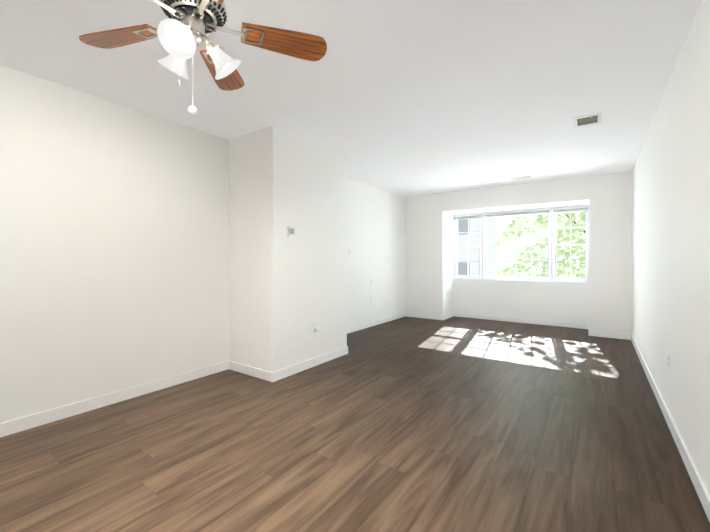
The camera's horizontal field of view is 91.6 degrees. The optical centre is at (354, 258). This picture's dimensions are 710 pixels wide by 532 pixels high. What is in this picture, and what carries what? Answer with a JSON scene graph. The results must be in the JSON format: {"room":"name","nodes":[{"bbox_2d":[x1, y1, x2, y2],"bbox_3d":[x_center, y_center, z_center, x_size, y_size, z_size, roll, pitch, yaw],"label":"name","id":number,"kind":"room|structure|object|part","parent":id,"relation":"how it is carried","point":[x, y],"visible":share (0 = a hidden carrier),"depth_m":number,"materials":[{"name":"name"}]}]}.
{"room":"empty living room","nodes":[
{"label":"empty living room","id":0,"kind":"room"},
{"bbox_2d":[0,65,404,422],"bbox_3d":[-1.090,-0.051,4.168,0.150,2.440,8.630,0,0,35],"label":"wall","id":1,"kind":"structure","parent":0,"point":[114,246],"depth_m":2.80,"materials":[{"name":"paint"}]},
{"bbox_2d":[0,361,227,436],"bbox_3d":[-2.364,1.123,2.202,0.013,0.088,3.590,0,0,35],"label":"baseboard","id":2,"kind":"structure","parent":1,"relation":"attached to","point":[34,420],"depth_m":2.71,"materials":[{"name":"white wood"}]},
{"bbox_2d":[347,312,403,333],"bbox_3d":[0.189,1.126,5.854,0.013,0.088,2.940,0,0,35],"label":"baseboard","id":3,"kind":"structure","parent":1,"relation":"attached to","point":[369,324],"depth_m":6.05,"materials":[{"name":"white wood"}]},
{"bbox_2d":[229,126,346,371],"bbox_3d":[-0.722,-0.052,3.972,0.680,2.440,1.190,0,0,35],"label":"wall","id":4,"kind":"structure","parent":0,"point":[285,292],"depth_m":3.56,"materials":[{"name":"paint"}]},
{"bbox_2d":[228,361,269,380],"bbox_3d":[-1.062,1.124,3.475,0.630,0.088,0.013,0,0,35],"label":"baseboard","id":5,"kind":"structure","parent":4,"relation":"attached to","point":[245,369],"depth_m":3.47,"materials":[{"name":"white wood"}]},
{"bbox_2d":[287,227,294,236],"bbox_3d":[-0.640,-0.272,3.470,0.028,0.100,0.100,0,0,35],"label":"thermostat","id":6,"kind":"object","parent":4,"relation":"attached to","point":[290,231],"visible":0.98,"depth_m":3.45,"materials":[{"name":"white plastic"}]},
{"bbox_2d":[268,346,347,381],"bbox_3d":[-0.437,1.124,3.772,0.013,0.088,1.216,0,0,35],"label":"baseboard","id":7,"kind":"structure","parent":4,"relation":"attached to","point":[280,374],"depth_m":3.64,"materials":[{"name":"white wood"}]},
{"bbox_2d":[313,321,318,332],"bbox_3d":[-0.419,0.749,3.777,0.038,0.120,0.072,0,0,35],"label":"electrical outlet","id":8,"kind":"object","parent":4,"relation":"attached to","point":[315,328],"visible":0.94,"depth_m":3.77,"materials":[{"name":"white plastic"}]},
{"bbox_2d":[0,0,700,196],"bbox_3d":[0.459,-1.323,3.087,3.930,0.100,8.630,0,0,35],"label":"ceiling","id":9,"kind":"structure","parent":0,"point":[406,98],"depth_m":2.42,"materials":[{"name":"paint"}]},
{"bbox_2d":[79,0,326,114],"bbox_3d":[-0.678,-0.922,1.373,1.077,0.704,1.042,0,0,35],"label":"fan","id":10,"kind":"object","parent":9,"relation":"hanging from","point":[183,29],"visible":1,"depth_m":1.45,"materials":[{"name":"brown wood"}]},
{"label":"blade","id":11,"kind":"part","parent":10,"relation":"part of","materials":[{"name":"brown wood"}]},
{"bbox_3d":[-0.659,-0.922,1.409,0.254,0.704,0.254,0,0,35],"label":"motor","id":12,"kind":"part","parent":10,"relation":"part of","materials":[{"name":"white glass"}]},
{"bbox_3d":[-0.678,-0.968,1.782,0.142,0.006,0.376,-13,1,-3],"label":"blade","id":13,"kind":"part","parent":10,"relation":"part of","materials":[{"name":"brown wood"}]},
{"bbox_3d":[-0.310,-0.968,1.543,0.376,0.006,0.142,0,-13,-21],"label":"blade","id":14,"kind":"part","parent":10,"relation":"part of","materials":[{"name":"brown wood"}]},
{"bbox_2d":[510,176,531,179],"bbox_3d":[2.588,-1.267,5.375,0.300,0.006,0.100,0,0,35],"label":"ceiling vent","id":15,"kind":"object","parent":9,"relation":"in","point":[521,177],"visible":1,"depth_m":5.36,"materials":[{"name":"white"}]},
{"bbox_2d":[573,112,601,127],"bbox_3d":[2.129,-1.259,3.164,0.215,0.028,0.270,0,0,35],"label":"ceiling vent","id":16,"kind":"object","parent":9,"relation":"in","point":[588,120],"visible":0.98,"depth_m":3.13,"materials":[{"name":"white metal"}]},
{"bbox_2d":[0,316,709,531],"bbox_3d":[0.459,1.218,3.084,3.930,0.100,8.630,0,0,35],"label":"floor","id":17,"kind":"structure","parent":0,"point":[451,424],"depth_m":2.11,"materials":[{"name":"wood"}]},
{"bbox_2d":[405,193,452,315],"bbox_3d":[1.562,-0.048,7.134,0.800,2.440,0.730,0,0,35],"label":"wall","id":18,"kind":"structure","parent":0,"point":[428,252],"depth_m":6.82,"materials":[{"name":"paint"}]},
{"bbox_2d":[404,312,443,319],"bbox_3d":[1.367,1.127,6.816,0.783,0.088,0.013,0,0,35],"label":"baseboard","id":19,"kind":"structure","parent":18,"relation":"attached to","point":[417,315],"depth_m":6.81,"materials":[{"name":"white wood"}]},
{"bbox_2d":[444,312,455,319],"bbox_3d":[1.853,1.127,6.838,0.013,0.088,0.540,0,0,35],"label":"baseboard","id":20,"kind":"structure","parent":18,"relation":"attached to","point":[451,314],"depth_m":6.87,"materials":[{"name":"white wood"}]},
{"bbox_2d":[443,176,588,214],"bbox_3d":[2.841,-1.089,6.241,2.320,0.360,0.730,0,0,35],"label":"wall","id":21,"kind":"structure","parent":0,"point":[559,193],"depth_m":5.86,"materials":[{"name":"paint"}]},
{"bbox_2d":[453,283,588,323],"bbox_3d":[3.007,0.786,6.477,2.320,0.770,0.150,0,0,35],"label":"wall","id":22,"kind":"structure","parent":0,"point":[566,304],"depth_m":6.32,"materials":[{"name":"paint"}]},
{"bbox_2d":[453,205,588,287],"bbox_3d":[2.991,-0.214,6.455,2.320,1.400,0.150,0,0,35],"label":"window","id":23,"kind":"structure","parent":22,"relation":"in","point":[552,271],"depth_m":6.33,"materials":[{"name":"white plastic"}]},
{"bbox_3d":[2.967,0.442,6.420,2.320,0.088,0.067,0,0,35],"label":"window sill apron","id":24,"kind":"part","parent":23,"relation":"part of","materials":[{"name":"white paint"}]},
{"bbox_2d":[454,206,588,219],"bbox_3d":[2.968,-0.810,6.423,2.290,0.160,0.037,0,0,35],"label":"window blinds","id":25,"kind":"object","parent":23,"relation":"attached to","point":[533,212],"visible":0.96,"depth_m":6.32,"materials":[{"name":"white plastic"}]},
{"bbox_2d":[456,312,587,328],"bbox_3d":[2.960,1.127,6.410,2.320,0.088,0.013,0,0,35],"label":"baseboard","id":26,"kind":"structure","parent":22,"relation":"attached to","point":[468,315],"depth_m":6.30,"materials":[{"name":"white wood"}]},
{"bbox_2d":[589,171,631,333],"bbox_3d":[4.000,-0.050,5.429,0.510,2.440,0.730,0,0,35],"label":"wall","id":27,"kind":"structure","parent":0,"point":[610,237],"depth_m":5.13,"materials":[{"name":"paint"}]},
{"bbox_2d":[588,324,591,335],"bbox_3d":[3.734,1.126,5.503,0.013,0.088,0.573,0,0,35],"label":"baseboard","id":28,"kind":"structure","parent":27,"relation":"attached to","point":[589,331],"depth_m":5.26,"materials":[{"name":"white wood"}]},
{"bbox_2d":[592,330,627,339],"bbox_3d":[3.788,1.126,5.124,0.450,0.088,0.013,0,0,35],"label":"baseboard","id":29,"kind":"structure","parent":27,"relation":"attached to","point":[606,334],"depth_m":5.12,"materials":[{"name":"white wood"}]},
{"bbox_2d":[610,302,615,309],"bbox_3d":[3.816,0.700,5.104,0.072,0.118,0.014,0,0,35],"label":"outlet","id":30,"kind":"object","parent":27,"relation":"attached to","point":[612,305],"visible":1,"depth_m":5.11,"materials":[{"name":"white plastic"}]},
{"bbox_2d":[632,0,709,494],"bbox_3d":[2.008,-0.054,2.003,0.150,2.440,8.630,0,0,35],"label":"wall","id":31,"kind":"structure","parent":0,"point":[671,242],"depth_m":2.12,"materials":[{"name":"paint"}]},
{"bbox_2d":[667,352,669,370],"bbox_3d":[2.226,0.727,2.453,0.010,0.118,0.072,0,0,35],"label":"electrical outlet","id":32,"kind":"object","parent":31,"relation":"attached to","point":[668,360],"visible":1,"depth_m":2.44,"materials":[{"name":"white plastic"}]},
{"bbox_2d":[628,334,709,521],"bbox_3d":[1.775,1.122,1.811,0.013,0.088,7.750,0,0,35],"label":"baseboard","id":33,"kind":"structure","parent":31,"relation":"attached to","point":[696,479],"depth_m":2.08,"materials":[{"name":"white wood"}]},
{"label":"outside","id":34,"kind":"structure","parent":0,"visible":0},
{"bbox_2d":[497,211,585,277],"bbox_3d":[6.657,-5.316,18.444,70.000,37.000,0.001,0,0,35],"label":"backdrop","id":35,"kind":"structure","parent":34,"point":[509,240],"depth_m":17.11,"materials":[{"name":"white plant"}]},
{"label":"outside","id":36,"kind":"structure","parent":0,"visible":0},
{"bbox_2d":[457,217,496,275],"bbox_3d":[4.549,0.684,18.520,5.450,13.000,1.480,0,0,35],"label":"building","id":37,"kind":"structure","parent":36,"point":[474,227],"depth_m":16.91,"materials":[{"name":"white"}]},
{"bbox_2d":[462,211,585,277],"bbox_3d":[4.614,-0.539,9.632,9.000,11.433,5.638,0,0,27],"label":"tree","id":38,"kind":"object","parent":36,"point":[582,215],"depth_m":10.40,"materials":[{"name":"green plant"}]}
]}

